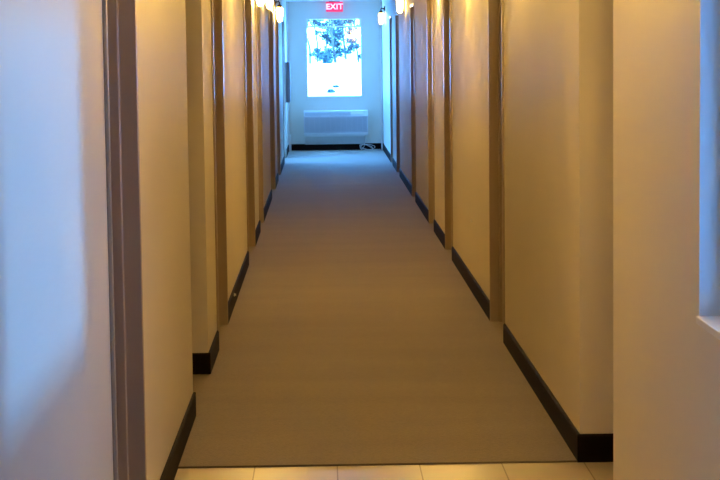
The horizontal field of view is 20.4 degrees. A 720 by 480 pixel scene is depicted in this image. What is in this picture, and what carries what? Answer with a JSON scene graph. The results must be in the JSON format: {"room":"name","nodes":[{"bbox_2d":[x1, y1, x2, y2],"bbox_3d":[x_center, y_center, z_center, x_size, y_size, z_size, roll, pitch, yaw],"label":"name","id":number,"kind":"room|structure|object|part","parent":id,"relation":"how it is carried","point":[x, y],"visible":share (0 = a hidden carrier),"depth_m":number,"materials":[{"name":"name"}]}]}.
{"room":"hotel corridor","nodes":[
{"label":"hotel corridor","id":0,"kind":"room"},
{"bbox_2d":[0,0,287,479],"bbox_3d":[-1.742,-1.009,14.941,1.758,2.447,36.000,-1,5,-1],"label":"wall","id":1,"kind":"structure","parent":0,"point":[56,398],"depth_m":5.14,"materials":[{"name":"paint"}]},
{"bbox_2d":[102,0,146,479],"bbox_3d":[-0.768,-0.005,5.872,0.171,2.108,0.876,-1,5,-1],"label":"door","id":2,"kind":"structure","parent":1,"relation":"in","point":[118,16],"depth_m":6.27,"materials":[{"name":"brown wood"}]},
{"bbox_2d":[211,0,227,348],"bbox_3d":[-0.866,-0.500,11.198,0.171,2.108,1.036,-1,5,-1],"label":"door","id":3,"kind":"structure","parent":1,"relation":"in","point":[216,5],"depth_m":11.67,"materials":[{"name":"brown wood"}]},
{"bbox_2d":[160,145,288,479],"bbox_3d":[-1.648,0.154,15.051,1.619,0.110,36.000,-1,5,-1],"label":"baseboard","id":4,"kind":"structure","parent":1,"relation":"attached to","point":[203,363],"depth_m":9.96,"materials":[{"name":"black plastic"}]},
{"bbox_2d":[243,0,255,250],"bbox_3d":[-0.951,-0.925,15.767,0.171,2.108,1.456,-1,5,-1],"label":"door","id":5,"kind":"structure","parent":1,"relation":"in","point":[247,8],"depth_m":16.45,"materials":[{"name":"brown wood"}]},
{"bbox_2d":[256,0,263,222],"bbox_3d":[-0.998,-1.163,18.331,0.171,2.108,1.006,-1,5,-1],"label":"door","id":6,"kind":"structure","parent":1,"relation":"in","point":[258,18],"depth_m":18.77,"materials":[{"name":"brown wood"}]},
{"bbox_2d":[257,0,263,5],"bbox_3d":[-0.864,-2.146,17.112,0.104,0.287,0.104,-1,5,-1],"label":"wall lamp","id":7,"kind":"object","parent":1,"relation":"attached to","point":[259,2],"visible":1,"depth_m":17.10,"materials":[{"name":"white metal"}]},
{"bbox_2d":[266,0,272,8],"bbox_3d":[-0.919,-2.459,20.045,0.104,0.287,0.104,-1,5,-1],"label":"wall lamp","id":8,"kind":"object","parent":1,"relation":"attached to","point":[269,3],"visible":1,"depth_m":20.03,"materials":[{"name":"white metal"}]},
{"bbox_2d":[268,9,275,188],"bbox_3d":[-1.079,-1.571,22.711,0.171,2.108,1.606,-1,5,-1],"label":"door","id":9,"kind":"structure","parent":1,"relation":"in","point":[270,11],"depth_m":23.45,"materials":[{"name":"brown wood"}]},
{"bbox_2d":[275,12,280,177],"bbox_3d":[-1.134,-1.846,25.673,0.171,2.108,1.256,-1,5,-1],"label":"door","id":10,"kind":"structure","parent":1,"relation":"in","point":[276,21],"depth_m":26.23,"materials":[{"name":"brown wood"}]},
{"bbox_2d":[274,0,282,21],"bbox_3d":[-1.004,-2.837,24.679,0.104,0.287,0.104,-1,5,-1],"label":"wall lamp","id":11,"kind":"object","parent":1,"relation":"attached to","point":[279,10],"visible":1,"depth_m":24.65,"materials":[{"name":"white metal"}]},
{"bbox_3d":[-0.992,-2.781,24.684,0.082,0.176,0.082,-1,5,-1],"label":"lamp shade","id":12,"kind":"part","parent":11,"relation":"part of","materials":[{"name":"white glass"}]},
{"bbox_2d":[282,18,286,157],"bbox_3d":[-1.211,-2.235,29.854,0.171,2.108,1.556,-1,5,-1],"label":"door","id":13,"kind":"structure","parent":1,"relation":"in","point":[283,22],"depth_m":30.56,"materials":[{"name":"white wood"}]},
{"bbox_2d":[285,62,290,102],"bbox_3d":[-1.117,-2.449,31.041,0.086,0.620,0.400,-1,5,-1],"label":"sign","id":14,"kind":"object","parent":1,"relation":"attached to","point":[287,64],"visible":0.94,"depth_m":30.84,"materials":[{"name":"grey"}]},
{"bbox_3d":[-1.086,-2.449,31.042,0.008,0.590,0.370,-1,5,-1],"label":"cabinet door","id":15,"kind":"part","parent":14,"relation":"part of","materials":[{"name":"grey metal"}]},
{"bbox_2d":[286,2,289,134],"bbox_3d":[-1.184,-2.819,32.834,0.023,2.177,0.023,-1,5,-1],"label":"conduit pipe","id":16,"kind":"object","parent":1,"relation":"attached to","point":[286,2],"visible":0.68,"depth_m":32.78,"materials":[{"name":"white plastic"}]},
{"bbox_2d":[288,135,290,150],"bbox_3d":[-1.156,-1.601,32.922,0.050,0.266,0.088,-1,5,-1],"label":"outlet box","id":17,"kind":"object","parent":1,"relation":"attached to","point":[289,136],"visible":0.8,"depth_m":32.88,"materials":[{"name":"white plastic"}]},
{"bbox_2d":[285,0,377,1],"bbox_3d":[-0.188,-2.323,14.848,5.000,0.150,36.400,-1,5,-1],"label":"ceiling","id":18,"kind":"structure","parent":0,"point":[285,0],"depth_m":32.46,"materials":[{"name":"white paint"}]},
{"bbox_2d":[326,1,342,11],"bbox_3d":[-0.414,-3.814,32.644,0.278,0.179,0.047,-1,5,-1],"label":"exit sign","id":19,"kind":"object","parent":18,"relation":"hanging from","point":[331,6],"visible":1,"depth_m":32.62,"materials":[{"name":"red plastic"}]},
{"bbox_2d":[288,0,382,143],"bbox_3d":[-0.414,-2.706,32.969,1.885,2.447,0.160,-1,5,-1],"label":"wall","id":20,"kind":"structure","parent":0,"point":[298,11],"depth_m":32.88,"materials":[{"name":"paint"}]},
{"bbox_2d":[306,18,361,96],"bbox_3d":[-0.425,-3.002,32.913,0.909,1.288,0.116,-1,5,-1],"label":"window","id":21,"kind":"structure","parent":20,"relation":"in","point":[307,19],"depth_m":32.86,"materials":[{"name":"white glass"}]},
{"bbox_3d":[-0.432,-3.510,32.884,0.881,0.025,0.040,-1,5,-1],"label":"rail","id":22,"kind":"part","parent":21,"relation":"part of","materials":[{"name":"white metal"}]},
{"bbox_2d":[291,143,380,150],"bbox_3d":[-0.398,-1.534,32.992,1.543,0.110,0.011,-1,5,-1],"label":"baseboard","id":23,"kind":"structure","parent":20,"relation":"attached to","point":[294,147],"depth_m":32.98,"materials":[{"name":"black plastic"}]},
{"bbox_2d":[304,110,377,149],"bbox_3d":[-0.294,-1.804,32.880,1.255,0.652,0.190,-1,5,-1],"label":"air conditioner","id":24,"kind":"object","parent":20,"relation":"attached to","point":[323,126],"visible":1,"depth_m":32.80,"materials":[{"name":"white plastic"}]},
{"bbox_2d":[306,112,342,115],"bbox_3d":[-0.530,-2.065,32.785,0.746,0.056,0.030,-1,5,-1],"label":"grille","id":25,"kind":"object","parent":24,"relation":"attached to","point":[307,113],"depth_m":32.78,"materials":[{"name":"grey"}]},
{"bbox_2d":[304,116,367,132],"bbox_3d":[-0.395,-1.894,32.792,1.044,0.273,0.027,-1,5,-1],"label":"grille","id":26,"kind":"object","parent":24,"relation":"attached to","point":[312,124],"depth_m":32.78,"materials":[{"name":"white plastic"}]},
{"bbox_3d":[-0.051,-2.087,32.797,0.210,0.058,0.032,-1,5,-1],"label":"control lid","id":27,"kind":"part","parent":24,"relation":"part of","materials":[{"name":"white plastic"}]},
{"bbox_3d":[0.166,-1.609,32.870,0.359,0.253,0.091,-2,5,-11],"label":"power cord","id":28,"kind":"part","parent":24,"relation":"part of","materials":[{"name":"white plastic"}]},
{"bbox_2d":[178,150,575,466],"bbox_3d":[-0.255,-0.215,20.474,5.000,0.204,25.585,-1,5,-1],"label":"floor","id":29,"kind":"structure","parent":0,"point":[352,335],"depth_m":10.67,"materials":[{"name":"grey carpet"}]},
{"bbox_2d":[174,462,612,479],"bbox_3d":[0.080,1.472,2.356,5.000,0.200,10.815,-1,5,-1],"label":"floor","id":30,"kind":"structure","parent":0,"point":[568,470],"depth_m":7.59,"materials":[{"name":"beige tile"}]},
{"bbox_2d":[178,460,576,468],"bbox_3d":[0.783,0.857,7.746,2.992,0.006,0.018,-1,5,-1],"label":"trim","id":31,"kind":"structure","parent":30,"relation":"on","point":[562,461],"depth_m":7.73,"materials":[{"name":"brown rubber"}]},
{"bbox_2d":[382,0,719,479],"bbox_3d":[1.489,-1.053,14.997,1.577,2.447,36.000,-1,5,-1],"label":"wall","id":32,"kind":"structure","parent":0,"point":[602,97],"depth_m":7.67,"materials":[{"name":"paint"}]},
{"bbox_2d":[380,0,382,149],"bbox_3d":[0.351,-2.708,32.876,0.029,2.443,0.029,-1,5,-1],"label":"conduit pipe","id":33,"kind":"object","parent":32,"relation":"attached to","point":[380,0],"visible":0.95,"depth_m":32.87,"materials":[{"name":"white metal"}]},
{"bbox_2d":[378,6,384,23],"bbox_3d":[0.337,-3.499,31.121,0.104,0.287,0.104,-1,5,-1],"label":"wall lamp","id":34,"kind":"object","parent":32,"relation":"attached to","point":[380,15],"visible":1,"depth_m":31.09,"materials":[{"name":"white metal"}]},
{"bbox_3d":[0.327,-3.443,31.126,0.082,0.176,0.082,-1,5,-1],"label":"lamp shade","id":35,"kind":"part","parent":34,"relation":"part of","materials":[{"name":"white glass"}]},
{"bbox_2d":[389,16,392,162],"bbox_3d":[0.526,-2.139,28.589,0.171,2.108,0.716,-1,5,-1],"label":"door","id":36,"kind":"structure","parent":32,"relation":"in","point":[390,17],"depth_m":28.85,"materials":[{"name":"brown wood"}]},
{"bbox_2d":[395,12,399,171],"bbox_3d":[0.572,-1.909,26.120,0.171,2.108,0.916,-1,5,-1],"label":"door","id":37,"kind":"structure","parent":32,"relation":"in","point":[397,13],"depth_m":26.50,"materials":[{"name":"brown wood"}]},
{"bbox_2d":[396,0,402,12],"bbox_3d":[0.479,-2.806,23.454,0.104,0.287,0.104,-1,5,-1],"label":"wall lamp","id":38,"kind":"object","parent":32,"relation":"attached to","point":[399,2],"visible":1,"depth_m":23.43,"materials":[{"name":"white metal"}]},
{"bbox_2d":[410,3,415,196],"bbox_3d":[0.655,-1.493,21.645,0.171,2.108,0.806,-1,5,-1],"label":"door","id":39,"kind":"structure","parent":32,"relation":"in","point":[412,20],"depth_m":21.98,"materials":[{"name":"brown wood"}]},
{"bbox_2d":[427,0,434,222],"bbox_3d":[0.720,-1.163,18.106,0.171,2.108,0.856,-1,5,-1],"label":"door","id":40,"kind":"structure","parent":32,"relation":"in","point":[430,68],"depth_m":18.48,"materials":[{"name":"brown wood"}]},
{"bbox_2d":[443,0,452,254],"bbox_3d":[0.766,-0.932,15.617,0.171,2.108,0.856,-1,5,-1],"label":"door","id":41,"kind":"structure","parent":32,"relation":"in","point":[447,51],"depth_m":15.99,"materials":[{"name":"brown wood"}]},
{"bbox_2d":[488,0,504,323],"bbox_3d":[0.847,-0.527,11.262,0.171,2.108,0.886,-1,5,-1],"label":"door","id":42,"kind":"structure","parent":32,"relation":"in","point":[495,7],"depth_m":11.66,"materials":[{"name":"brown wood"}]},
{"bbox_2d":[383,143,612,462],"bbox_3d":[1.423,0.111,15.104,1.438,0.110,36.000,-1,5,-1],"label":"baseboard","id":43,"kind":"structure","parent":32,"relation":"attached to","point":[584,447],"depth_m":9.09,"materials":[{"name":"black plastic"}]},
{"bbox_2d":[696,0,719,339],"bbox_3d":[0.948,-0.181,4.491,0.132,0.926,1.360,-1,5,-1],"label":"window","id":44,"kind":"structure","parent":32,"relation":"in","point":[708,318],"depth_m":5.16,"materials":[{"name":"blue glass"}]},
{"bbox_3d":[0.918,0.270,4.532,0.062,0.020,1.360,-1,5,-1],"label":"sill","id":45,"kind":"part","parent":44,"relation":"part of","materials":[{"name":"white ceramic"}]},
{"label":"outside","id":46,"kind":"structure","parent":0,"visible":0},
{"bbox_2d":[307,52,360,95],"bbox_3d":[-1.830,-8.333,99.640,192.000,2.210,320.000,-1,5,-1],"label":"ground","id":47,"kind":"structure","parent":46,"point":[346,74],"depth_m":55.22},
{"bbox_2d":[307,20,321,63],"bbox_3d":[-1.665,-7.084,61.620,0.707,3.806,0.890,-4,6,-30],"label":"tree","id":48,"kind":"object","parent":47,"relation":"on","point":[316,50],"visible":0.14,"depth_m":61.74,"materials":[{"name":"green plant"}]},
{"bbox_2d":[313,21,320,61],"bbox_3d":[-1.399,-8.141,65.374,0.577,5.203,0.571,-1,5,-1],"label":"tree","id":49,"kind":"object","parent":47,"relation":"on","point":[315,30],"visible":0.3,"depth_m":65.52,"materials":[{"name":"green plant"}]},
{"bbox_2d":[322,53,331,62],"bbox_3d":[-1.043,-5.600,62.253,0.376,0.441,0.308,-1,5,-1],"label":"shrub","id":50,"kind":"object","parent":47,"relation":"on","point":[326,59],"visible":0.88,"depth_m":62.18,"materials":[{"name":"green plant"}]},
{"bbox_2d":[326,89,335,92],"bbox_3d":[-0.726,-3.694,50.372,0.266,0.252,0.315,-1,5,-1],"label":"shrub","id":51,"kind":"object","parent":47,"relation":"on","point":[328,90],"visible":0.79,"depth_m":50.31,"materials":[{"name":"green plant"}]},
{"bbox_2d":[309,19,360,62],"bbox_3d":[-0.893,-7.299,63.514,1.431,3.866,1.484,3,6,33],"label":"tree","id":52,"kind":"object","parent":47,"relation":"on","point":[333,41],"visible":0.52,"depth_m":63.67,"materials":[{"name":"green plant"}]},
{"bbox_2d":[321,19,360,59],"bbox_3d":[-0.687,-8.126,71.577,1.576,4.007,1.656,-1,5,-1],"label":"tree","id":53,"kind":"object","parent":47,"relation":"on","point":[337,22],"visible":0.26,"depth_m":71.62,"materials":[{"name":"green plant"}]},
{"bbox_2d":[346,19,360,62],"bbox_3d":[-0.138,-7.198,62.657,0.623,3.806,0.507,2,6,29],"label":"tree","id":54,"kind":"object","parent":47,"relation":"on","point":[350,31],"visible":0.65,"depth_m":62.70,"materials":[{"name":"green plant"}]}
]}

